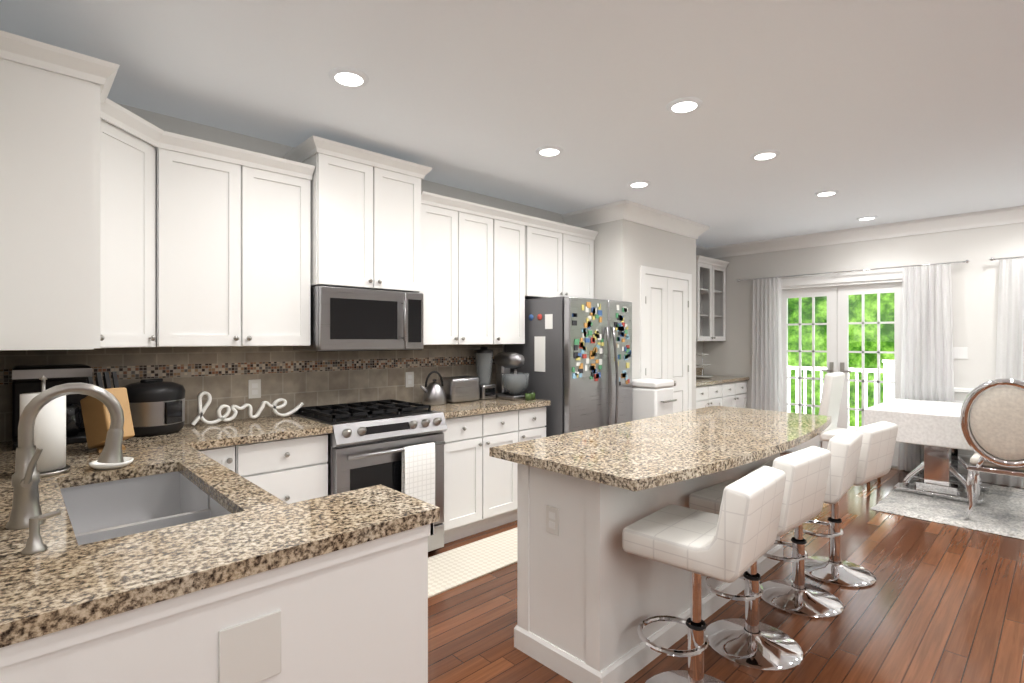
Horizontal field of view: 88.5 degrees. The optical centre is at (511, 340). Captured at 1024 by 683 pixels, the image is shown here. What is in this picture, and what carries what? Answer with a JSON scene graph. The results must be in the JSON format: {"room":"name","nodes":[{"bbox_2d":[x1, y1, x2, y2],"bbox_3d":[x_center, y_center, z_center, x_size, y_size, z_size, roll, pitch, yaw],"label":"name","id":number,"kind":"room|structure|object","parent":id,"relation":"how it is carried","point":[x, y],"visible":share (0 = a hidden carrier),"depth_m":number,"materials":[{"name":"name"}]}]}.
{"room":"kitchen and dining room","nodes":[
{"label":"kitchen and dining room","id":0,"kind":"room"},
{"bbox_2d":[117,103,702,367],"bbox_3d":[0.057,0.070,4.912,7.270,2.640,0.150,0,0,-44],"label":"wall","id":1,"kind":"structure","parent":0,"point":[201,131],"depth_m":3.29,"materials":[{"name":"white paint"}]},
{"bbox_2d":[0,30,119,349],"bbox_3d":[-1.788,-0.499,2.025,0.370,1.067,0.410,0,0,-44],"label":"upper cabinet","id":2,"kind":"object","parent":1,"relation":"attached to","point":[60,127],"depth_m":1.89,"materials":[{"name":"white paint"}]},
{"bbox_2d":[120,106,191,347],"bbox_3d":[-1.980,-0.499,2.448,0.674,1.067,0.607,0,0,-44],"label":"upper cabinet","id":3,"kind":"object","parent":1,"relation":"attached to","point":[121,227],"depth_m":2.62,"materials":[{"name":"white paint"}]},
{"bbox_2d":[0,344,502,441],"bbox_3d":[-1.261,0.261,3.548,3.239,0.471,0.009,0,0,-44],"label":"tile backsplash","id":4,"kind":"structure","parent":1,"relation":"attached to","point":[289,374],"depth_m":3.25,"materials":[{"name":"tile"}]},
{"bbox_2d":[248,379,260,398],"bbox_3d":[-1.581,0.300,3.232,0.072,0.116,0.006,0,0,-44],"label":"outlet","id":5,"kind":"object","parent":4,"relation":"attached to","point":[254,388],"visible":1,"depth_m":3.23,"materials":[{"name":"white plastic"}]},
{"bbox_2d":[406,372,413,386],"bbox_3d":[-0.777,0.300,3.997,0.072,0.116,0.006,0,0,-44],"label":"outlet","id":6,"kind":"object","parent":4,"relation":"attached to","point":[409,379],"visible":1,"depth_m":4.00,"materials":[{"name":"white plastic"}]},
{"bbox_2d":[192,146,315,346],"bbox_3d":[-1.609,-0.468,2.964,0.849,1.004,0.370,0,0,-44],"label":"upper cabinet","id":7,"kind":"object","parent":1,"relation":"attached to","point":[254,223],"depth_m":2.92,"materials":[{"name":"white paint"}]},
{"bbox_2d":[288,138,423,293],"bbox_3d":[-1.021,-0.756,3.505,0.730,0.852,0.397,0,0,-44],"label":"upper cabinet","id":8,"kind":"object","parent":1,"relation":"attached to","point":[370,207],"depth_m":3.32,"materials":[{"name":"white paint"}]},
{"bbox_2d":[293,286,423,351],"bbox_3d":[-0.992,-0.127,3.476,0.726,0.390,0.462,0,0,-44],"label":"microwave","id":9,"kind":"object","parent":8,"relation":"attached to","point":[347,319],"visible":1,"depth_m":3.29,"materials":[{"name":"silver metal"}]},
{"bbox_2d":[424,202,503,344],"bbox_3d":[-0.487,-0.468,4.061,0.768,1.004,0.327,0,0,-44],"label":"upper cabinet","id":10,"kind":"object","parent":1,"relation":"attached to","point":[464,249],"depth_m":3.95,"materials":[{"name":"white paint"}]},
{"bbox_2d":[504,218,527,343],"bbox_3d":[-0.152,-0.468,4.380,0.418,1.004,0.327,0,0,-44],"label":"upper cabinet","id":11,"kind":"object","parent":1,"relation":"attached to","point":[515,233],"depth_m":4.33,"materials":[{"name":"white paint"}]},
{"bbox_2d":[528,222,594,298],"bbox_3d":[0.345,-0.669,4.852,0.914,0.600,0.327,0,0,-44],"label":"upper cabinet","id":12,"kind":"object","parent":1,"relation":"attached to","point":[560,262],"depth_m":4.70,"materials":[{"name":"white paint"}]},
{"bbox_2d":[696,255,729,340],"bbox_3d":[2.452,-0.508,6.822,0.837,1.047,0.379,0,0,-44],"label":"upper cabinet","id":13,"kind":"object","parent":1,"relation":"attached to","point":[710,299],"visible":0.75,"depth_m":6.87,"materials":[{"name":"white paint"}]},
{"bbox_2d":[0,0,1023,247],"bbox_3d":[1.216,-1.300,1.460,10.350,0.100,6.750,0,0,-44],"label":"ceiling","id":14,"kind":"structure","parent":0,"point":[894,110],"depth_m":2.63,"materials":[{"name":"white paint"}]},
{"bbox_2d":[329,67,368,86],"bbox_3d":[-0.774,-1.244,2.500,0.184,0.012,0.184,0,0,-44],"label":"recessed light","id":15,"kind":"object","parent":14,"relation":"in","point":[347,77],"visible":1,"depth_m":2.48,"materials":[{"name":"white paint"}]},
{"bbox_2d":[536,146,562,155],"bbox_3d":[0.247,-1.244,3.472,0.184,0.012,0.184,0,0,-44],"label":"recessed light","id":16,"kind":"object","parent":14,"relation":"in","point":[549,150],"visible":1,"depth_m":3.45,"materials":[{"name":"white paint"}]},
{"bbox_2d":[627,180,650,187],"bbox_3d":[1.015,-1.244,4.202,0.184,0.012,0.184,0,0,-44],"label":"recessed light","id":17,"kind":"object","parent":14,"relation":"in","point":[639,183],"visible":0.98,"depth_m":4.18,"materials":[{"name":"white paint"}]},
{"bbox_2d":[666,97,702,112],"bbox_3d":[0.916,-1.244,2.797,0.184,0.012,0.184,0,0,-44],"label":"recessed light","id":18,"kind":"object","parent":14,"relation":"in","point":[686,105],"visible":1,"depth_m":2.78,"materials":[{"name":"white paint"}]},
{"bbox_2d":[750,150,779,159],"bbox_3d":[1.706,-1.244,3.549,0.184,0.012,0.184,0,0,-44],"label":"recessed light","id":19,"kind":"object","parent":14,"relation":"in","point":[765,155],"visible":1,"depth_m":3.53,"materials":[{"name":"white paint"}]},
{"bbox_2d":[814,190,838,195],"bbox_3d":[2.670,-1.244,4.465,0.184,0.012,0.184,0,0,-44],"label":"recessed light","id":20,"kind":"object","parent":14,"relation":"in","point":[827,193],"visible":1,"depth_m":4.44,"materials":[{"name":"white paint"}]},
{"bbox_2d":[856,216,877,219],"bbox_3d":[3.626,-1.244,5.375,0.184,0.012,0.184,0,0,-44],"label":"recessed light","id":21,"kind":"object","parent":14,"relation":"in","point":[867,218],"visible":0.98,"depth_m":5.36,"materials":[{"name":"white paint"}]},
{"bbox_2d":[580,219,695,412],"bbox_3d":[1.323,0.070,5.511,1.390,2.640,0.727,0,0,-44],"label":"wall","id":22,"kind":"structure","parent":0,"point":[649,272],"depth_m":5.19,"materials":[{"name":"white paint"}]},
{"bbox_2d":[562,202,615,226],"bbox_3d":[0.747,-1.179,5.031,0.105,0.139,0.630,0,0,-44],"label":"crown molding","id":23,"kind":"structure","parent":22,"relation":"attached to","point":[604,213],"depth_m":5.02,"materials":[{"name":"white wood"}]},
{"bbox_2d":[614,200,709,238],"bbox_3d":[1.556,-1.179,5.265,1.600,0.139,0.105,0,0,-44],"label":"crown molding","id":24,"kind":"structure","parent":22,"relation":"attached to","point":[628,210],"depth_m":5.12,"materials":[{"name":"white wood"}]},
{"bbox_2d":[696,245,705,256],"bbox_3d":[2.092,-1.179,6.672,1.325,0.139,0.105,0,0,-44],"label":"crown molding","id":25,"kind":"structure","parent":22,"relation":"attached to","point":[700,250],"depth_m":7.07,"materials":[{"name":"white"}]},
{"bbox_2d":[428,453,1023,682],"bbox_3d":[1.216,1.440,1.460,10.350,0.100,6.750,0,0,-44],"label":"floor","id":26,"kind":"structure","parent":0,"point":[936,602],"depth_m":2.63,"materials":[{"name":"brown wood"}]},
{"bbox_2d":[0,433,359,682],"bbox_3d":[-1.420,0.933,1.870,0.690,0.914,2.217,0,0,-44],"label":"base cabinet","id":27,"kind":"object","parent":26,"relation":"on","point":[166,558],"depth_m":1.22,"materials":[{"name":"white paint"}]},
{"bbox_2d":[21,510,60,554],"bbox_3d":[-1.067,0.433,1.193,0.068,0.084,0.044,0,0,-44],"label":"soap dispenser","id":28,"kind":"object","parent":27,"relation":"on","point":[34,544],"visible":1,"depth_m":1.18,"materials":[{"name":"silver metal"}]},
{"bbox_2d":[14,375,70,476],"bbox_3d":[-1.674,0.300,1.879,0.150,0.350,0.150,0,0,-44],"label":"paper towel holder","id":29,"kind":"object","parent":27,"relation":"on","point":[50,431],"visible":0.62,"depth_m":1.85,"materials":[{"name":"white paper"}]},
{"bbox_2d":[12,364,92,449],"bbox_3d":[-2.142,0.297,2.454,0.277,0.355,0.261,0,0,-44],"label":"coffee maker","id":30,"kind":"object","parent":27,"relation":"on","point":[25,379],"visible":0.5,"depth_m":2.40,"materials":[{"name":"black plastic"}]},
{"bbox_2d":[6,383,123,529],"bbox_3d":[-1.183,0.295,1.405,0.244,0.360,0.099,0,0,-44],"label":"faucet","id":31,"kind":"object","parent":27,"relation":"on","point":[26,506],"visible":0.98,"depth_m":1.35,"materials":[{"name":"silver metal"}]},
{"bbox_2d":[80,372,134,452],"bbox_3d":[-1.748,0.307,2.284,0.236,0.336,0.116,0,0,26],"label":"knife block","id":32,"kind":"object","parent":27,"relation":"on","point":[96,416],"visible":0.73,"depth_m":2.25,"materials":[{"name":"brown wood"}]},
{"bbox_2d":[89,457,133,469],"bbox_3d":[-1.502,0.464,1.973,0.136,0.022,0.136,0,0,-44],"label":"dish","id":33,"kind":"object","parent":27,"relation":"on","point":[95,464],"visible":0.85,"depth_m":1.94,"materials":[{"name":"white ceramic"}]},
{"bbox_2d":[120,378,184,436],"bbox_3d":[-1.850,0.338,2.702,0.294,0.275,0.300,0,0,-44],"label":"rice cooker","id":34,"kind":"object","parent":27,"relation":"on","point":[157,406],"visible":0.79,"depth_m":2.61,"materials":[{"name":"black plastic"}]},
{"bbox_2d":[219,610,280,682],"bbox_3d":[-0.582,0.698,1.173,0.130,0.145,0.006,0,0,-44],"label":"outlet","id":35,"kind":"object","parent":27,"relation":"attached to","point":[249,651],"visible":1,"depth_m":1.17,"materials":[{"name":"white plastic"}]},
{"bbox_2d":[176,415,332,493],"bbox_3d":[-1.463,0.933,2.912,0.684,0.914,0.647,0,0,-44],"label":"base cabinet","id":36,"kind":"object","parent":26,"relation":"on","point":[292,450],"depth_m":2.80,"materials":[{"name":"white paint"}]},
{"bbox_2d":[191,391,303,425],"bbox_3d":[-1.538,0.379,3.099,0.616,0.186,0.031,0,0,-44],"label":"decor","id":37,"kind":"object","parent":36,"relation":"on","point":[203,409],"visible":1,"depth_m":3.02,"materials":[{"name":"white metal"}]},
{"bbox_2d":[288,484,447,682],"bbox_3d":[-0.419,0.933,1.520,0.277,0.914,0.330,0,0,-44],"label":"base cabinet","id":38,"kind":"object","parent":26,"relation":"on","point":[396,526],"depth_m":1.44,"materials":[{"name":"white paint"}]},
{"bbox_2d":[290,399,447,551],"bbox_3d":[-0.902,0.911,3.371,0.754,0.958,0.721,0,0,-44],"label":"range","id":39,"kind":"object","parent":26,"relation":"on","point":[397,445],"visible":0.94,"depth_m":3.17,"materials":[{"name":"silver metal"}]},
{"bbox_2d":[428,527,516,597],"bbox_3d":[-0.377,1.385,3.192,2.070,0.008,0.425,0,0,-44],"label":"runner rug","id":40,"kind":"object","parent":26,"relation":"on","point":[454,568],"visible":0.29,"depth_m":3.28,"materials":[{"name":"beige fabric"}]},
{"bbox_2d":[411,398,549,542],"bbox_3d":[-0.292,0.933,4.027,1.026,0.914,0.647,0,0,-44],"label":"base cabinet","id":41,"kind":"object","parent":26,"relation":"on","point":[480,489],"depth_m":3.73,"materials":[{"name":"white paint"}]},
{"bbox_2d":[420,371,445,404],"bbox_3d":[-0.589,0.351,3.890,0.215,0.248,0.180,0,0,-44],"label":"kettle","id":42,"kind":"object","parent":41,"relation":"on","point":[434,393],"visible":0.98,"depth_m":3.84,"materials":[{"name":"silver metal"}]},
{"bbox_2d":[440,376,479,402],"bbox_3d":[-0.395,0.379,4.089,0.300,0.192,0.180,0,0,-44],"label":"toaster","id":43,"kind":"object","parent":41,"relation":"on","point":[457,389],"visible":0.83,"depth_m":4.00,"materials":[{"name":"silver metal"}]},
{"bbox_2d":[474,347,495,399],"bbox_3d":[-0.228,0.265,4.262,0.156,0.420,0.156,0,0,-44],"label":"blender","id":44,"kind":"object","parent":41,"relation":"on","point":[483,358],"visible":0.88,"depth_m":4.21,"materials":[{"name":"silver metal"}]},
{"bbox_2d":[494,352,528,399],"bbox_3d":[-0.006,0.286,4.307,0.230,0.377,0.330,0,0,-44],"label":"stand mixer","id":45,"kind":"object","parent":41,"relation":"on","point":[512,385],"visible":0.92,"depth_m":4.23,"materials":[{"name":"silver metal"}]},
{"bbox_2d":[525,391,534,399],"bbox_3d":[0.145,0.442,4.189,0.055,0.066,0.118,0,0,28],"label":"apple","id":46,"kind":"object","parent":41,"relation":"on","point":[529,395],"visible":1,"depth_m":4.15,"materials":[{"name":"green food"}]},
{"bbox_2d":[505,297,631,436],"bbox_3d":[0.532,0.522,4.655,0.883,1.735,0.818,0,0,-44],"label":"refrigerator","id":47,"kind":"object","parent":26,"relation":"on","point":[576,352],"visible":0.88,"depth_m":4.31,"materials":[{"name":"grey metal"}]},
{"bbox_2d":[514,454,782,682],"bbox_3d":[0.865,0.952,2.859,1.898,0.876,0.488,0,0,-44],"label":"kitchen island","id":48,"kind":"object","parent":26,"relation":"on","point":[592,594],"depth_m":2.20,"materials":[{"name":"white paint"}]},
{"bbox_2d":[546,505,558,535],"bbox_3d":[0.171,0.762,2.226,0.008,0.115,0.070,0,0,-44],"label":"outlet","id":49,"kind":"object","parent":48,"relation":"attached to","point":[552,519],"visible":1,"depth_m":2.22,"materials":[{"name":"white plastic"}]},
{"bbox_2d":[489,406,830,497],"bbox_3d":[0.986,0.495,2.767,2.180,0.038,0.860,0,0,-44],"label":"island countertop","id":50,"kind":"structure","parent":48,"relation":"on","point":[663,456],"depth_m":2.37,"materials":[{"name":"beige stone"}]},
{"bbox_2d":[632,378,676,420],"bbox_3d":[1.274,0.875,4.765,0.318,1.030,0.346,0,0,-44],"label":"bin","id":51,"kind":"object","parent":26,"relation":"on","point":[651,397],"visible":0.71,"depth_m":4.66,"materials":[{"name":"white plastic"}]},
{"bbox_2d":[622,466,785,682],"bbox_3d":[0.711,0.934,1.985,0.496,0.911,0.410,0,0,42],"label":"bar stool","id":52,"kind":"object","parent":26,"relation":"on","point":[734,540],"visible":1,"depth_m":1.88,"materials":[{"name":"white leather"}]},
{"bbox_2d":[696,367,748,408],"bbox_3d":[2.322,0.883,6.521,1.440,1.014,0.635,0,0,-44],"label":"base cabinet","id":53,"kind":"object","parent":26,"relation":"on","point":[719,390],"depth_m":6.36,"materials":[{"name":"white paint"}]},
{"bbox_2d":[696,352,712,377],"bbox_3d":[2.383,0.310,6.580,0.260,0.330,0.260,0,0,-44],"label":"tiered stand","id":54,"kind":"object","parent":53,"relation":"on","point":[702,375],"visible":0.9,"depth_m":6.57,"materials":[{"name":"silver metal"}]},
{"bbox_2d":[689,446,830,671],"bbox_3d":[1.109,0.934,2.391,0.410,0.911,0.496,0,0,-41],"label":"bar stool","id":55,"kind":"object","parent":26,"relation":"on","point":[750,641],"visible":0.83,"depth_m":2.31,"materials":[{"name":"silver metal"}]},
{"bbox_2d":[748,429,862,618],"bbox_3d":[1.552,0.934,2.813,0.496,0.911,0.410,0,0,41],"label":"bar stool","id":56,"kind":"object","parent":26,"relation":"on","point":[796,595],"visible":0.71,"depth_m":2.73,"materials":[{"name":"silver metal"}]},
{"bbox_2d":[818,372,880,489],"bbox_3d":[3.306,0.857,5.175,0.440,1.065,0.459,0,0,-44],"label":"dining chair","id":57,"kind":"object","parent":26,"relation":"on","point":[832,390],"visible":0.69,"depth_m":5.16,"materials":[{"name":"white fabric"}]},
{"bbox_2d":[803,421,897,587],"bbox_3d":[1.944,0.934,3.137,0.410,0.911,0.496,0,0,-38],"label":"bar stool","id":58,"kind":"object","parent":26,"relation":"on","point":[875,458],"visible":0.65,"depth_m":3.02,"materials":[{"name":"silver metal"}]},
{"bbox_2d":[870,480,1023,539],"bbox_3d":[4.236,1.375,4.161,1.693,0.026,2.023,0,0,-44],"label":"rug","id":59,"kind":"object","parent":26,"relation":"on","point":[999,510],"visible":0.69,"depth_m":4.25,"materials":[{"name":"grey carpet"}]},
{"bbox_2d":[864,398,990,504],"bbox_3d":[3.926,0.987,4.798,1.200,0.744,0.950,0,0,-44],"label":"dining table","id":60,"kind":"object","parent":59,"relation":"on","point":[934,428],"visible":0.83,"depth_m":4.55,"materials":[{"name":"white"}]},
{"bbox_2d":[960,378,1023,518],"bbox_3d":[3.736,0.818,3.948,0.611,1.090,0.526,0,0,-44],"label":"dining chair","id":61,"kind":"object","parent":59,"relation":"on","point":[994,419],"visible":1,"depth_m":3.83,"materials":[{"name":"beige fabric"}]},
{"bbox_2d":[703,222,1023,465],"bbox_3d":[4.962,0.070,4.921,0.150,2.640,6.600,0,0,-44],"label":"wall","id":62,"kind":"structure","parent":0,"point":[975,283],"depth_m":5.52,"materials":[{"name":"white paint"}]},
{"bbox_2d":[781,270,902,468],"bbox_3d":[3.794,0.320,6.136,0.168,2.140,1.550,0,0,-44],"label":"doors","id":63,"kind":"structure","parent":62,"relation":"in","point":[837,290],"depth_m":6.09,"materials":[{"name":"white wood"}]},
{"bbox_2d":[706,206,1023,257],"bbox_3d":[4.828,-1.179,4.877,0.105,0.139,6.480,0,0,-44],"label":"crown molding","id":64,"kind":"structure","parent":62,"relation":"attached to","point":[1011,215],"depth_m":5.73,"materials":[{"name":"white wood"}]},
{"bbox_2d":[737,256,1023,281],"bbox_3d":[4.380,-0.775,5.354,0.094,0.040,4.170,0,0,-44],"label":"curtain rod","id":65,"kind":"object","parent":62,"relation":"attached to","point":[965,261],"visible":0.98,"depth_m":5.68,"materials":[{"name":"silver metal"}]},
{"bbox_2d":[751,278,784,452],"bbox_3d":[3.182,0.306,6.575,0.072,2.143,0.410,0,0,-44],"label":"curtain","id":66,"kind":"object","parent":65,"relation":"hanging from","point":[767,392],"visible":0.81,"depth_m":6.57,"materials":[{"name":"white fabric"}]},
{"bbox_2d":[898,264,953,473],"bbox_3d":[4.274,0.306,5.426,0.069,2.143,0.480,0,0,-44],"label":"curtain","id":67,"kind":"object","parent":65,"relation":"hanging from","point":[926,365],"visible":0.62,"depth_m":5.43,"materials":[{"name":"white fabric"}]},
{"bbox_2d":[992,258,1023,487],"bbox_3d":[4.822,0.306,4.850,0.072,2.143,0.590,0,0,-44],"label":"curtain","id":68,"kind":"object","parent":65,"relation":"hanging from","point":[1010,346],"visible":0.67,"depth_m":4.96,"materials":[{"name":"white fabric"}]},
{"bbox_2d":[953,347,967,358],"bbox_3d":[4.492,0.130,5.301,0.006,0.120,0.160,0,0,-44],"label":"light switch","id":69,"kind":"object","parent":62,"relation":"attached to","point":[960,352],"visible":0.6,"depth_m":5.28,"materials":[{"name":"white plastic"}]},
{"bbox_2d":[954,388,1017,486],"bbox_3d":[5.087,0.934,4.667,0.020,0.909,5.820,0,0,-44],"label":"baseboard","id":70,"kind":"structure","parent":62,"relation":"attached to","point":[985,477],"depth_m":5.24,"materials":[{"name":"white wood"}]},
{"label":"outside","id":71,"kind":"structure","parent":0,"visible":0},
{"bbox_2d":[788,293,893,426],"bbox_3d":[6.766,-1.610,7.051,5.300,12.000,22.000,0,0,-44],"label":"trees","id":72,"kind":"object","parent":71,"point":[808,339],"depth_m":10.73,"materials":[{"name":"green plant"}]},
{"bbox_3d":[5.108,1.460,6.509,2.250,0.100,6.500,0,0,-44],"label":"floor","id":73,"kind":"structure","parent":71,"visible":0},
{"bbox_2d":[788,360,893,429],"bbox_3d":[5.611,0.845,6.988,0.120,1.130,6.300,0,0,-44],"label":"deck railing","id":74,"kind":"object","parent":73,"relation":"on","point":[887,376],"depth_m":7.56,"materials":[{"name":"white wood"}]}
]}

